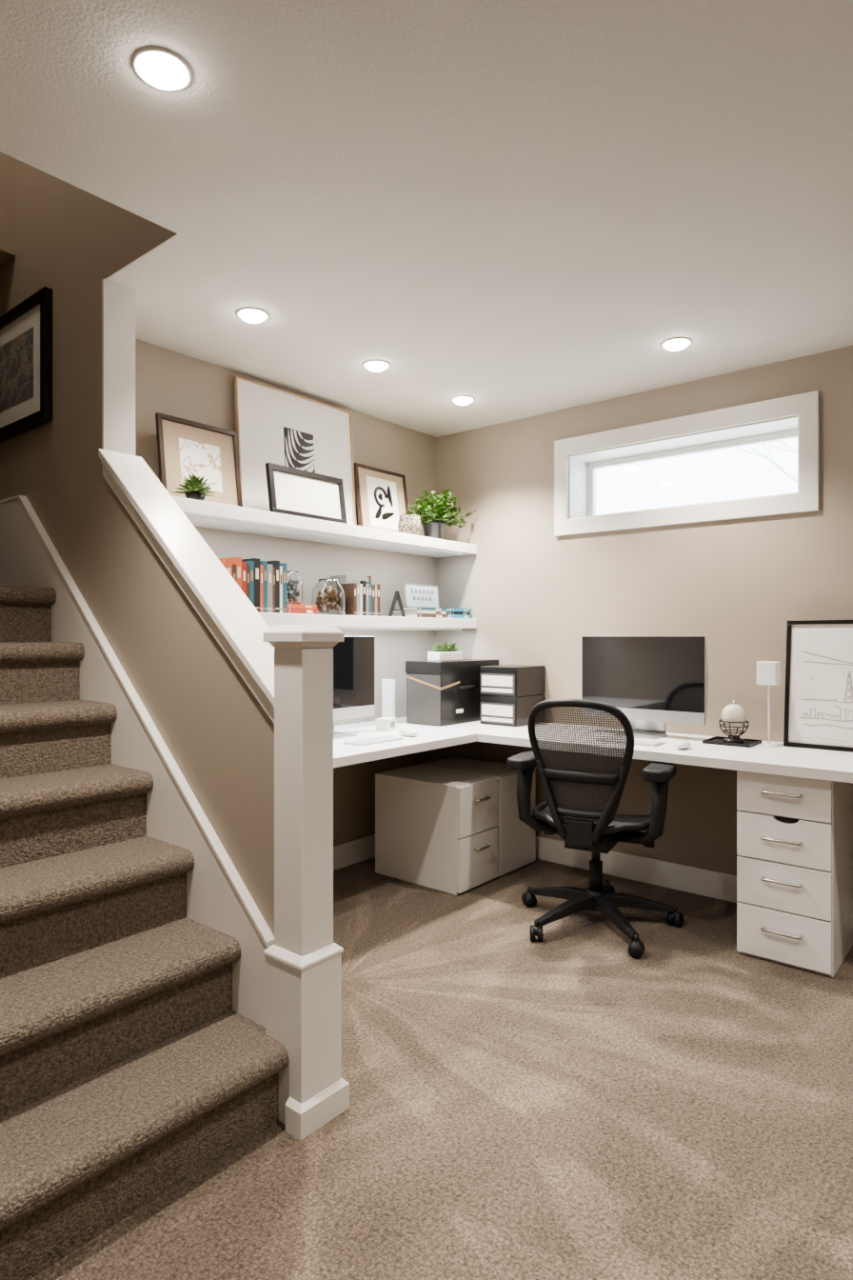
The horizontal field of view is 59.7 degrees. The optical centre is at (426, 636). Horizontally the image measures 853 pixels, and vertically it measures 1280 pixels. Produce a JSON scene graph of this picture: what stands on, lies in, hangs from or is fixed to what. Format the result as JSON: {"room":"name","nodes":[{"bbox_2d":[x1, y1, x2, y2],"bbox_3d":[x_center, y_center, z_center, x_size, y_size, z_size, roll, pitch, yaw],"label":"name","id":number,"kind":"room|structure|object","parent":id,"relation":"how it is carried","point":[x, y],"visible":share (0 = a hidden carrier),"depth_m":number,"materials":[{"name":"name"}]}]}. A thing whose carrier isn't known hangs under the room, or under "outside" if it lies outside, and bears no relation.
{"room":"home office","nodes":[
{"label":"home office","id":0,"kind":"room"},
{"bbox_2d":[0,151,16,267],"bbox_3d":[-2.508,-2.610,3.037,1.260,2.100,1.065,0,0,40],"label":"wall","id":1,"kind":"structure","parent":0,"point":[8,164],"depth_m":3.02,"materials":[{"name":"beige paint"}]},
{"bbox_2d":[0,159,274,936],"bbox_3d":[-1.521,-1.210,2.980,3.052,4.900,0.110,0,0,40],"label":"wall","id":2,"kind":"structure","parent":0,"point":[70,239],"depth_m":2.53,"materials":[{"name":"beige paint"}]},
{"bbox_2d":[0,286,52,441],"bbox_3d":[-1.671,-1.070,3.012,0.620,0.500,0.030,0,0,40],"label":"painting","id":3,"kind":"object","parent":2,"relation":"attached to","point":[26,330],"visible":1,"depth_m":2.93,"materials":[{"name":"black wood"}]},
{"bbox_2d":[0,326,33,412],"bbox_3d":[-1.672,-1.070,3.010,0.360,0.270,0.002,0,0,40],"label":"artwork","id":4,"kind":"object","parent":3,"relation":"attached to","point":[16,351],"depth_m":2.99},
{"bbox_2d":[101,279,135,455],"bbox_3d":[-1.083,-0.936,2.615,0.012,0.598,0.116,0,0,40],"label":"trim","id":5,"kind":"structure","parent":2,"relation":"attached to","point":[118,301],"depth_m":2.60,"materials":[{"name":"white paint"}]},
{"bbox_2d":[0,495,274,1027],"bbox_3d":[-1.537,0.339,2.903,2.925,1.802,0.029,0,0,40],"label":"trim","id":6,"kind":"structure","parent":2,"relation":"attached to","point":[218,898],"depth_m":2.34,"materials":[{"name":"white paint"}]},
{"bbox_2d":[98,448,274,723],"bbox_3d":[-0.711,-0.197,2.309,0.949,0.896,0.162,0,0,40],"label":"stair handrail","id":7,"kind":"object","parent":2,"relation":"attached to","point":[227,611],"visible":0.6,"depth_m":2.27,"materials":[{"name":"white paint"}]},
{"bbox_2d":[135,339,436,846],"bbox_3d":[-0.607,-0.072,3.925,0.150,2.625,2.512,0,0,40],"label":"wall","id":8,"kind":"structure","parent":0,"point":[169,382],"depth_m":4.04,"materials":[{"name":"beige paint"}]},
{"bbox_2d":[170,495,477,558],"bbox_3d":[-0.525,-0.509,3.662,0.309,0.068,2.210,0,0,40],"label":"floating shelf","id":9,"kind":"object","parent":8,"relation":"attached to","point":[201,513],"visible":0.58,"depth_m":3.50,"materials":[{"name":"white laminate"}]},
{"bbox_2d":[184,493,205,500],"bbox_3d":[-0.939,-0.558,3.017,0.080,0.030,0.080,0,0,40],"label":"pot","id":10,"kind":"object","parent":9,"relation":"on","point":[198,496],"depth_m":2.99,"materials":[{"name":"ceramic"}]},
{"bbox_2d":[174,473,217,500],"bbox_3d":[-0.932,-0.603,3.012,0.176,0.120,0.159,0,0,-34],"label":"succulent","id":11,"kind":"object","parent":9,"relation":"on","point":[193,488],"visible":0.9,"depth_m":2.99,"materials":[{"name":"green plant"}]},
{"bbox_2d":[155,412,242,506],"bbox_3d":[-0.967,-0.730,3.183,0.065,0.374,0.390,0,0,40],"label":"picture frame","id":12,"kind":"object","parent":9,"relation":"on","point":[185,447],"visible":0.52,"depth_m":3.18,"materials":[{"name":"brown wood"}]},
{"bbox_2d":[179,438,222,492],"bbox_3d":[-0.966,-0.731,3.182,0.002,0.205,0.200,-9,-6,39],"label":"artwork","id":13,"kind":"object","parent":12,"relation":"attached to","point":[197,458],"depth_m":3.19},
{"bbox_2d":[233,375,357,525],"bbox_3d":[-0.631,-0.873,3.697,0.066,0.660,0.740,0,0,40],"label":"picture frame","id":14,"kind":"object","parent":9,"relation":"on","point":[273,425],"visible":0.61,"depth_m":3.64,"materials":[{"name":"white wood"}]},
{"bbox_2d":[283,426,315,472],"bbox_3d":[-0.630,-0.883,3.696,0.002,0.280,0.190,-5,-3,40],"label":"artwork","id":15,"kind":"object","parent":14,"relation":"attached to","point":[299,443],"depth_m":3.70,"materials":[{"name":"black paper"}]},
{"bbox_2d":[265,462,347,523],"bbox_3d":[-0.558,-0.661,3.499,0.054,0.235,0.460,0,0,40],"label":"picture frame","id":16,"kind":"object","parent":9,"relation":"on","point":[290,490],"visible":0.86,"depth_m":3.48,"materials":[{"name":"white paper"}]},
{"bbox_2d":[353,462,408,532],"bbox_3d":[-0.240,-0.735,4.113,0.066,0.384,0.400,0,0,40],"label":"picture frame","id":17,"kind":"object","parent":9,"relation":"on","point":[381,494],"visible":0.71,"depth_m":4.09,"materials":[{"name":"white paper"}]},
{"bbox_2d":[365,475,399,530],"bbox_3d":[-0.238,-0.733,4.112,0.002,0.280,0.240,-9,-6,39],"label":"artwork","id":18,"kind":"object","parent":17,"relation":"attached to","point":[391,523],"depth_m":4.11},
{"bbox_2d":[398,510,421,535],"bbox_3d":[-0.091,-0.612,4.029,0.114,0.138,0.132,0,0,40],"label":"planter","id":19,"kind":"object","parent":9,"relation":"on","point":[410,523],"visible":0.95,"depth_m":3.98,"materials":[{"name":"ceramic"}]},
{"bbox_2d":[408,489,477,539],"bbox_3d":[0.075,-0.695,4.219,0.216,0.303,0.507,0,0,40],"label":"potted plant","id":20,"kind":"object","parent":9,"relation":"on","point":[435,528],"visible":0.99,"depth_m":4.19,"materials":[{"name":"green plant"}]},
{"bbox_2d":[333,834,375,870],"bbox_3d":[-0.639,1.177,3.757,0.015,0.125,2.212,0,0,40],"label":"baseboard","id":21,"kind":"structure","parent":8,"relation":"attached to","point":[351,852],"depth_m":4.04,"materials":[{"name":"white paint"}]},
{"bbox_2d":[259,612,477,630],"bbox_3d":[-0.525,-0.068,3.662,0.309,0.069,2.210,0,0,40],"label":"floating shelf","id":22,"kind":"object","parent":8,"relation":"attached to","point":[341,622],"visible":0.52,"depth_m":3.72,"materials":[{"name":"white laminate"}]},
{"bbox_2d":[219,558,232,576],"bbox_3d":[-0.887,-0.214,3.164,0.151,0.225,0.034,0,0,40],"label":"book","id":23,"kind":"object","parent":22,"relation":"on","point":[227,563],"visible":0.24,"depth_m":3.12,"materials":[{"name":"orange paper"}]},
{"bbox_2d":[232,564,236,581],"bbox_3d":[-0.870,-0.202,3.185,0.151,0.200,0.020,0,0,40],"label":"book","id":24,"kind":"object","parent":22,"relation":"on","point":[233,566],"visible":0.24,"depth_m":3.14,"materials":[{"name":"paper"}]},
{"bbox_2d":[229,557,241,589],"bbox_3d":[-0.854,-0.219,3.204,0.151,0.234,0.030,0,0,40],"label":"book","id":25,"kind":"object","parent":22,"relation":"on","point":[237,561],"visible":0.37,"depth_m":3.16,"materials":[{"name":"orange paper"}]},
{"bbox_2d":[241,561,246,595],"bbox_3d":[-0.837,-0.210,3.225,0.151,0.216,0.024,0,0,40],"label":"book","id":26,"kind":"object","parent":22,"relation":"on","point":[244,564],"visible":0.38,"depth_m":3.18,"materials":[{"name":"paper"}]},
{"bbox_2d":[246,564,249,599],"bbox_3d":[-0.824,-0.204,3.240,0.151,0.205,0.016,0,0,40],"label":"book","id":27,"kind":"object","parent":22,"relation":"on","point":[248,566],"visible":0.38,"depth_m":3.19,"materials":[{"name":"paper"}]},
{"bbox_2d":[245,560,254,605],"bbox_3d":[-0.812,-0.213,3.255,0.151,0.222,0.022,0,0,40],"label":"book","id":28,"kind":"object","parent":22,"relation":"on","point":[250,563],"visible":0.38,"depth_m":3.21,"materials":[{"name":"teal paper"}]},
{"bbox_2d":[241,558,259,612],"bbox_3d":[-0.794,-0.220,3.277,0.151,0.236,0.034,0,0,40],"label":"book","id":29,"kind":"object","parent":22,"relation":"on","point":[256,560],"visible":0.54,"depth_m":3.23,"materials":[{"name":"black paper"}]},
{"bbox_2d":[260,564,262,612],"bbox_3d":[-0.778,-0.207,3.296,0.151,0.210,0.016,0,0,40],"label":"book","id":30,"kind":"object","parent":22,"relation":"on","point":[261,566],"visible":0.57,"depth_m":3.25,"materials":[{"name":"paper"}]},
{"bbox_2d":[260,560,267,612],"bbox_3d":[-0.766,-0.216,3.310,0.151,0.228,0.022,0,0,40],"label":"book","id":31,"kind":"object","parent":22,"relation":"on","point":[264,563],"visible":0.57,"depth_m":3.26,"materials":[{"name":"teal paper"}]},
{"bbox_2d":[267,563,272,612],"bbox_3d":[-0.749,-0.209,3.330,0.151,0.215,0.030,0,0,40],"label":"book","id":32,"kind":"object","parent":22,"relation":"on","point":[270,567],"visible":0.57,"depth_m":3.28,"materials":[{"name":"white paper"}]},
{"bbox_2d":[267,560,279,613],"bbox_3d":[-0.722,-0.220,3.363,0.151,0.235,0.026,0,0,40],"label":"book","id":33,"kind":"object","parent":22,"relation":"on","point":[276,564],"visible":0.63,"depth_m":3.31,"materials":[{"name":"black paper"}]},
{"bbox_2d":[272,566,275,613],"bbox_3d":[-0.735,-0.204,3.347,0.151,0.205,0.014,0,0,40],"label":"book","id":34,"kind":"object","parent":22,"relation":"on","point":[273,568],"visible":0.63,"depth_m":3.30,"materials":[{"name":"beige paper"}]},
{"bbox_2d":[280,565,282,613],"bbox_3d":[-0.709,-0.208,3.379,0.151,0.212,0.016,0,0,40],"label":"book","id":35,"kind":"object","parent":22,"relation":"on","point":[281,567],"visible":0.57,"depth_m":3.33,"materials":[{"name":"white paper"}]},
{"bbox_2d":[280,562,286,613],"bbox_3d":[-0.696,-0.215,3.394,0.151,0.226,0.024,0,0,40],"label":"book","id":36,"kind":"object","parent":22,"relation":"on","point":[283,565],"visible":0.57,"depth_m":3.34,"materials":[{"name":"teal paper"}]},
{"bbox_2d":[286,607,318,614],"bbox_3d":[-0.638,-0.115,3.495,0.171,0.026,0.190,0,0,40],"label":"book","id":37,"kind":"object","parent":22,"relation":"on","point":[289,610],"visible":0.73,"depth_m":3.44,"materials":[{"name":"paper"}]},
{"bbox_2d":[286,603,317,609],"bbox_3d":[-0.638,-0.138,3.495,0.161,0.020,0.180,0,0,40],"label":"book","id":38,"kind":"object","parent":37,"relation":"on","point":[291,606],"visible":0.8,"depth_m":3.44,"materials":[{"name":"orange paper"}]},
{"bbox_2d":[286,571,302,603],"bbox_3d":[-0.638,-0.226,3.488,0.116,0.155,0.116,0,0,40],"label":"glass jar","id":39,"kind":"object","parent":38,"relation":"on","point":[294,583],"visible":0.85,"depth_m":3.44,"materials":[{"name":"white"}]},
{"bbox_2d":[311,579,346,615],"bbox_3d":[-0.478,-0.190,3.634,0.170,0.175,0.170,0,0,40],"label":"glass jar","id":40,"kind":"object","parent":22,"relation":"on","point":[329,595],"visible":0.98,"depth_m":3.57,"materials":[{"name":"white"}]},
{"bbox_2d":[340,582,357,615],"bbox_3d":[-0.399,-0.182,3.713,0.121,0.160,0.022,0,0,40],"label":"book","id":41,"kind":"object","parent":22,"relation":"on","point":[350,589],"visible":0.66,"depth_m":3.68,"materials":[{"name":"brown paper"}]},
{"bbox_2d":[340,580,359,615],"bbox_3d":[-0.384,-0.189,3.731,0.121,0.174,0.024,0,0,40],"label":"book","id":42,"kind":"object","parent":22,"relation":"on","point":[344,582],"visible":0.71,"depth_m":3.69,"materials":[{"name":"white paper"}]},
{"bbox_2d":[330,574,371,582],"bbox_3d":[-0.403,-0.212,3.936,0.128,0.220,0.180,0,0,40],"label":"book","id":43,"kind":"object","parent":22,"relation":"on","point":[342,578],"visible":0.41,"depth_m":3.88,"materials":[{"name":"beige paper"}]},
{"bbox_2d":[360,583,362,615],"bbox_3d":[-0.371,-0.181,3.747,0.121,0.158,0.018,0,0,40],"label":"book","id":44,"kind":"object","parent":22,"relation":"on","point":[361,585],"visible":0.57,"depth_m":3.71,"materials":[{"name":"white paper"}]},
{"bbox_2d":[360,580,366,615],"bbox_3d":[-0.357,-0.190,3.763,0.121,0.176,0.024,0,0,40],"label":"book","id":45,"kind":"object","parent":22,"relation":"on","point":[364,583],"visible":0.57,"depth_m":3.72,"materials":[{"name":"black paper"}]},
{"bbox_2d":[366,583,368,616],"bbox_3d":[-0.343,-0.183,3.780,0.121,0.162,0.020,0,0,40],"label":"book","id":46,"kind":"object","parent":22,"relation":"on","point":[367,584],"visible":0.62,"depth_m":3.74,"materials":[{"name":"white paper"}]},
{"bbox_2d":[366,581,371,616],"bbox_3d":[-0.330,-0.188,3.795,0.121,0.172,0.020,0,0,40],"label":"book","id":47,"kind":"object","parent":22,"relation":"on","point":[369,583],"visible":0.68,"depth_m":3.75,"materials":[{"name":"paper"}]},
{"bbox_2d":[371,584,375,616],"bbox_3d":[-0.316,-0.182,3.812,0.121,0.160,0.024,0,0,40],"label":"book","id":48,"kind":"object","parent":22,"relation":"on","point":[372,586],"visible":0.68,"depth_m":3.77,"materials":[{"name":"paper"}]},
{"bbox_2d":[371,581,377,616],"bbox_3d":[-0.303,-0.190,3.828,0.121,0.175,0.018,0,0,40],"label":"book","id":49,"kind":"object","parent":22,"relation":"on","point":[372,583],"visible":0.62,"depth_m":3.79,"materials":[{"name":"white paper"}]},
{"bbox_2d":[377,583,379,616],"bbox_3d":[-0.290,-0.184,3.844,0.121,0.164,0.022,0,0,40],"label":"book","id":50,"kind":"object","parent":22,"relation":"on","point":[378,585],"visible":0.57,"depth_m":3.80,"materials":[{"name":"paper"}]},
{"bbox_2d":[388,590,405,617],"bbox_3d":[-0.157,-0.172,3.973,0.016,0.140,0.123,0,0,40],"label":"decorative piece","id":51,"kind":"object","parent":22,"relation":"on","point":[397,597],"visible":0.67,"depth_m":3.96,"materials":[{"name":"black plastic"}]},
{"bbox_2d":[392,613,447,618],"bbox_3d":[-0.041,-0.114,4.237,0.201,0.024,0.265,0,0,40],"label":"book","id":52,"kind":"object","parent":22,"relation":"on","point":[431,615],"visible":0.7,"depth_m":4.15,"materials":[{"name":"white paper"}]},
{"bbox_2d":[392,610,446,614],"bbox_3d":[-0.040,-0.135,4.239,0.191,0.018,0.250,0,0,40],"label":"book","id":53,"kind":"object","parent":52,"relation":"on","point":[394,611],"visible":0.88,"depth_m":4.17,"materials":[{"name":"white paper"}]},
{"bbox_2d":[394,606,446,611],"bbox_3d":[-0.041,-0.153,4.237,0.191,0.018,0.255,0,0,40],"label":"book","id":54,"kind":"object","parent":53,"relation":"on","point":[405,608],"visible":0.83,"depth_m":4.14,"materials":[{"name":"white paper"}]},
{"bbox_2d":[404,583,439,607],"bbox_3d":[-0.024,-0.230,4.285,0.024,0.135,0.290,0,0,40],"label":"picture","id":55,"kind":"object","parent":54,"relation":"on","point":[416,595],"visible":0.94,"depth_m":4.28,"materials":[{"name":"white paper"}]},
{"bbox_2d":[447,614,472,619],"bbox_3d":[0.141,-0.115,4.401,0.171,0.026,0.200,0,0,40],"label":"book","id":56,"kind":"object","parent":22,"relation":"on","point":[463,616],"visible":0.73,"depth_m":4.34,"materials":[{"name":"blue paper"}]},
{"bbox_2d":[446,611,470,614],"bbox_3d":[0.141,-0.136,4.401,0.161,0.016,0.180,0,0,40],"label":"book","id":57,"kind":"object","parent":56,"relation":"on","point":[448,612],"visible":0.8,"depth_m":4.33,"materials":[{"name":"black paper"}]},
{"bbox_2d":[446,608,471,612],"bbox_3d":[0.145,-0.152,4.398,0.161,0.017,0.190,0,0,40],"label":"book","id":58,"kind":"object","parent":57,"relation":"on","point":[448,610],"visible":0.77,"depth_m":4.33,"materials":[{"name":"paper"}]},
{"bbox_2d":[0,0,852,437],"bbox_3d":[0.341,-1.310,0.488,5.700,0.150,5.987,0,0,40],"label":"ceiling","id":59,"kind":"structure","parent":0,"point":[512,207],"depth_m":2.02,"materials":[{"name":"paint"}]},
{"bbox_2d":[131,46,192,91],"bbox_3d":[-0.576,-1.222,1.619,0.126,0.026,0.126,0,0,40],"label":"recessed light","id":60,"kind":"object","parent":59,"relation":"in","point":[152,65],"visible":1,"depth_m":1.60,"materials":[{"name":"white paint"}]},
{"bbox_2d":[236,307,269,323],"bbox_3d":[-0.667,-1.222,2.851,0.126,0.026,0.126,0,0,40],"label":"recessed light","id":61,"kind":"object","parent":59,"relation":"in","point":[254,315],"visible":1,"depth_m":2.82,"materials":[{"name":"white paint"}]},
{"bbox_2d":[362,359,390,371],"bbox_3d":[-0.228,-1.222,3.379,0.126,0.026,0.126,0,0,40],"label":"recessed light","id":62,"kind":"object","parent":59,"relation":"in","point":[375,365],"visible":1,"depth_m":3.35,"materials":[{"name":"white paint"}]},
{"bbox_2d":[450,395,475,404],"bbox_3d":[0.189,-1.222,3.873,0.126,0.026,0.126,0,0,40],"label":"recessed light","id":63,"kind":"object","parent":59,"relation":"in","point":[461,399],"visible":1,"depth_m":3.84,"materials":[{"name":"white paint"}]},
{"bbox_2d":[660,337,692,350],"bbox_3d":[1.053,-1.222,3.129,0.126,0.026,0.126,0,0,40],"label":"recessed light","id":64,"kind":"object","parent":59,"relation":"in","point":[677,343],"visible":1,"depth_m":3.10,"materials":[{"name":"white paint"}]},
{"bbox_2d":[28,857,852,1279],"bbox_3d":[0.341,1.290,0.488,5.700,0.100,5.987,0,0,40],"label":"floor","id":65,"kind":"structure","parent":0,"point":[567,1105],"depth_m":1.89,"materials":[{"name":"carpet"}]},
{"bbox_2d":[0,584,288,1279],"bbox_3d":[-1.832,0.529,2.458,3.030,1.421,1.038,0,0,40],"label":"staircase","id":66,"kind":"structure","parent":65,"relation":"on","point":[129,1069],"depth_m":1.86,"materials":[{"name":"carpet"}]},
{"bbox_2d":[262,624,349,1140],"bbox_3d":[-0.318,0.606,1.940,0.161,1.268,0.166,0,0,40],"label":"newel post","id":67,"kind":"object","parent":65,"relation":"on","point":[304,962],"visible":0.99,"depth_m":1.90,"materials":[{"name":"white paint"}]},
{"bbox_2d":[375,764,499,895],"bbox_3d":[0.062,0.980,3.836,0.592,0.520,0.330,0,0,40],"label":"base cabinet","id":68,"kind":"object","parent":65,"relation":"on","point":[436,829],"visible":1,"depth_m":3.70,"materials":[{"name":"white laminate"}]},
{"bbox_2d":[417,757,536,877],"bbox_3d":[0.273,0.980,4.115,0.560,0.520,0.350,0,0,40],"label":"base cabinet","id":69,"kind":"object","parent":65,"relation":"on","point":[517,840],"visible":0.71,"depth_m":3.92,"materials":[{"name":"white laminate"}]},
{"bbox_2d":[333,716,852,783],"bbox_3d":[0.619,0.858,2.723,3.268,0.765,2.190,0,0,40],"label":"desk","id":70,"kind":"object","parent":65,"relation":"on","point":[820,764],"visible":0.3,"depth_m":3.13,"materials":[{"name":"white laminate"}]},
{"bbox_2d":[333,636,374,739],"bbox_3d":[-0.460,0.237,3.515,0.180,0.475,0.600,0,0,40],"label":"desktop computer","id":71,"kind":"object","parent":70,"relation":"on","point":[353,658],"visible":0.32,"depth_m":3.62,"materials":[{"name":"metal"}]},
{"bbox_2d":[342,736,403,746],"bbox_3d":[-0.238,0.470,3.344,0.110,0.010,0.280,0,0,40],"label":"keyboard","id":72,"kind":"object","parent":70,"relation":"on","point":[382,739],"visible":1,"depth_m":3.32,"materials":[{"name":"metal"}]},
{"bbox_2d":[375,717,396,731],"bbox_3d":[-0.205,0.445,3.759,0.071,0.060,0.100,0,0,23],"label":"box","id":73,"kind":"object","parent":70,"relation":"on","point":[383,724],"visible":1,"depth_m":3.72,"materials":[{"name":"white plastic"}]},
{"bbox_2d":[381,679,398,723],"bbox_3d":[-0.207,0.355,4.053,0.100,0.240,0.050,0,0,40],"label":"router","id":74,"kind":"object","parent":70,"relation":"on","point":[388,685],"visible":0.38,"depth_m":4.04,"materials":[{"name":"white plastic"}]},
{"bbox_2d":[399,728,419,736],"bbox_3d":[-0.084,0.457,3.529,0.112,0.036,0.060,0,0,40],"label":"computer mouse","id":75,"kind":"object","parent":70,"relation":"on","point":[405,731],"visible":1,"depth_m":3.50,"materials":[{"name":"white plastic"}]},
{"bbox_2d":[405,659,499,726],"bbox_3d":[0.153,0.305,4.180,0.254,0.340,0.538,0,0,40],"label":"storage box","id":76,"kind":"object","parent":70,"relation":"on","point":[439,693],"visible":0.88,"depth_m":4.00,"materials":[{"name":"black cardboard"}]},
{"bbox_2d":[427,640,462,660],"bbox_3d":[0.109,0.080,4.098,0.115,0.110,0.243,0,0,40],"label":"succulent","id":77,"kind":"object","parent":76,"relation":"on","point":[441,652],"visible":1,"depth_m":4.05,"materials":[{"name":"white ceramic"}]},
{"bbox_2d":[480,694,545,726],"bbox_3d":[0.471,0.398,4.068,0.235,0.155,0.304,0,0,40],"label":"drawer box","id":78,"kind":"object","parent":70,"relation":"on","point":[501,710],"visible":0.88,"depth_m":3.95,"materials":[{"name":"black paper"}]},
{"bbox_2d":[480,664,545,697],"bbox_3d":[0.471,0.240,4.068,0.235,0.155,0.304,0,0,40],"label":"drawer box","id":79,"kind":"object","parent":78,"relation":"on","point":[501,680],"visible":1,"depth_m":3.97,"materials":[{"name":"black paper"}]},
{"bbox_2d":[581,636,708,739],"bbox_3d":[1.019,0.237,3.535,0.610,0.475,0.180,0,0,40],"label":"desktop computer","id":80,"kind":"object","parent":70,"relation":"on","point":[654,681],"visible":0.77,"depth_m":3.51,"materials":[{"name":"metal"}]},
{"bbox_2d":[634,739,665,746],"bbox_3d":[0.908,0.470,3.315,0.280,0.010,0.110,0,0,40],"label":"keyboard","id":81,"kind":"object","parent":70,"relation":"on","point":[636,742],"visible":0.48,"depth_m":3.24,"materials":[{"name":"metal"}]},
{"bbox_2d":[674,740,691,749],"bbox_3d":[1.081,0.457,3.132,0.060,0.036,0.112,0,0,40],"label":"computer mouse","id":82,"kind":"object","parent":70,"relation":"on","point":[682,744],"visible":1,"depth_m":3.10,"materials":[{"name":"white plastic"}]},
{"bbox_2d":[702,736,761,747],"bbox_3d":[1.356,0.468,3.294,0.200,0.014,0.180,0,0,40],"label":"tray","id":83,"kind":"object","parent":70,"relation":"on","point":[717,740],"visible":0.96,"depth_m":3.26,"materials":[{"name":"black plastic"}]},
{"bbox_2d":[719,700,749,743],"bbox_3d":[1.361,0.377,3.289,0.124,0.184,0.124,0,0,40],"label":"ornament","id":84,"kind":"object","parent":83,"relation":"on","point":[733,714],"visible":1,"depth_m":3.26,"materials":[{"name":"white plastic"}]},
{"bbox_2d":[757,660,780,747],"bbox_3d":[1.482,0.292,3.215,0.080,0.365,0.080,0,0,40],"label":"table lamp","id":85,"kind":"object","parent":70,"relation":"on","point":[769,672],"visible":1,"depth_m":3.19,"materials":[{"name":"white ceramic"}]},
{"bbox_2d":[783,620,852,751],"bbox_3d":[1.817,0.203,3.032,0.650,0.544,0.076,0,0,40],"label":"picture frame","id":86,"kind":"object","parent":70,"relation":"on","point":[819,662],"visible":1,"depth_m":3.15,"materials":[{"name":"black wood"}]},
{"bbox_2d":[506,699,683,958],"bbox_3d":[0.723,0.742,3.218,0.703,0.996,0.718,0,0,28],"label":"office chair","id":87,"kind":"object","parent":65,"relation":"on","point":[583,751],"visible":1,"depth_m":2.99,"materials":[{"name":"black plastic"}]},
{"bbox_2d":[737,770,852,977],"bbox_3d":[1.505,0.878,2.993,0.335,0.723,0.592,0,0,40],"label":"base cabinet","id":88,"kind":"object","parent":65,"relation":"on","point":[795,834],"visible":0.94,"depth_m":2.79,"materials":[{"name":"white laminate"}]},
{"bbox_2d":[427,651,462,660],"bbox_3d":[0.104,0.110,4.100,0.088,0.050,0.209,0,0,40],"label":"pot","id":89,"kind":"object","parent":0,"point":[431,655],"depth_m":4.04,"materials":[{"name":"white ceramic"}]},
{"bbox_2d":[436,345,852,875],"bbox_3d":[2.350,-0.072,2.906,5.700,2.625,0.300,0,0,40],"label":"wall","id":90,"kind":"structure","parent":0,"point":[532,593],"depth_m":3.70,"materials":[{"name":"beige paint"}]},
{"bbox_2d":[536,836,738,902],"bbox_3d":[2.255,1.177,2.780,5.685,0.125,0.015,0,0,40],"label":"baseboard","id":91,"kind":"structure","parent":90,"relation":"attached to","point":[708,883],"depth_m":3.71,"materials":[{"name":"white paint"}]},
{"bbox_2d":[554,390,819,536],"bbox_3d":[1.288,-0.807,3.749,1.306,0.521,0.280,0,0,40],"label":"window","id":92,"kind":"structure","parent":90,"relation":"in","point":[574,474],"depth_m":3.65,"materials":[{"name":"white paint"}]},
{"label":"outside","id":93,"kind":"structure","parent":0,"visible":0},
{"bbox_2d":[736,440,798,481],"bbox_3d":[2.876,-1.410,6.142,3.040,5.307,1.684,0,0,40],"label":"tree","id":94,"kind":"object","parent":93,"point":[784,443],"visible":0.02,"depth_m":6.29,"materials":[{"name":"white plant"}]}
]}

